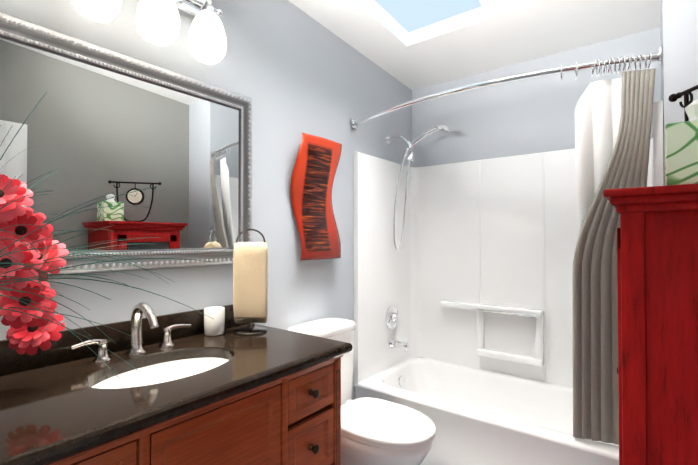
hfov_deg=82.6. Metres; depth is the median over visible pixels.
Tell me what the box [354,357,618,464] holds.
basin
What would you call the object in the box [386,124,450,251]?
shower head
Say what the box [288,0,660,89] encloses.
ceiling
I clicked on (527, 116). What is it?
wall
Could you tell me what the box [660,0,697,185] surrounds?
wall
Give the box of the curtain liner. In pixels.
[575,77,621,240]
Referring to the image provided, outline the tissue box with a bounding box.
[665,99,697,185]
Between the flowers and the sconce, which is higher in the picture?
the sconce
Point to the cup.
(215, 326)
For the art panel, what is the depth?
2.17 m
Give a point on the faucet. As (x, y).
(136, 353)
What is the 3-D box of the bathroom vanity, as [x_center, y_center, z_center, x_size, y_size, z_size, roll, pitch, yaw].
[-0.595,0.770,1.205,0.597,1.068,1.220,-1,-1,38]
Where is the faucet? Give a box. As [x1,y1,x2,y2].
[71,302,190,362]
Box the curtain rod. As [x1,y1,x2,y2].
[351,47,662,128]
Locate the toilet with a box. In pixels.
[287,317,435,464]
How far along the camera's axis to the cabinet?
0.91 m
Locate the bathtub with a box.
[354,100,663,464]
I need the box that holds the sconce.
[72,0,226,64]
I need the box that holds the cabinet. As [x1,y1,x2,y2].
[603,184,697,464]
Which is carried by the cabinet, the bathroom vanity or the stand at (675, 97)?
the stand at (675, 97)
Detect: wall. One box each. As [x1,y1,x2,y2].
[0,0,411,399]
[412,27,660,166]
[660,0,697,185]
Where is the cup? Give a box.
[204,306,224,335]
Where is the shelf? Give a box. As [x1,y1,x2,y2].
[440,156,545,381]
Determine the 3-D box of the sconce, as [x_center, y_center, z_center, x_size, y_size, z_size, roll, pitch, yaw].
[-0.759,-0.832,1.344,0.197,0.325,0.837,-1,-1,38]
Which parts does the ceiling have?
frame, glass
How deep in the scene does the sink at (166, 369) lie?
1.37 m
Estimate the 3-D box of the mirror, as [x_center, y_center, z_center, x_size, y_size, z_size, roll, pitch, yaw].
[-0.801,-0.250,1.419,0.030,0.770,1.125,-1,-1,38]
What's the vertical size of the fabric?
1.554 m
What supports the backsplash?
attached to the wall at (293, 72)
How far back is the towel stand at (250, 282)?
1.66 m
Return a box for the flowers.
[0,92,212,379]
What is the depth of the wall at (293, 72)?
2.00 m
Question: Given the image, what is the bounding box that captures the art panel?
[290,133,341,260]
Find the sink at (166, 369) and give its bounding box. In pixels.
[92,357,228,388]
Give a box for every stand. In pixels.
[233,229,267,334]
[668,85,697,120]
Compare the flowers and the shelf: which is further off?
the shelf
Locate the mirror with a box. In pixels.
[0,12,251,273]
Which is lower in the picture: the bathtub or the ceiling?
the bathtub
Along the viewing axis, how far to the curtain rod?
1.72 m
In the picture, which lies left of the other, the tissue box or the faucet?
the faucet
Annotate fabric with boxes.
[572,68,655,444]
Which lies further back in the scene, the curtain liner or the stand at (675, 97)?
the curtain liner
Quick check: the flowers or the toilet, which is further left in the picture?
the flowers
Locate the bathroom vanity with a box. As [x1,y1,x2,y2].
[0,302,352,464]
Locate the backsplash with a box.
[0,304,249,375]

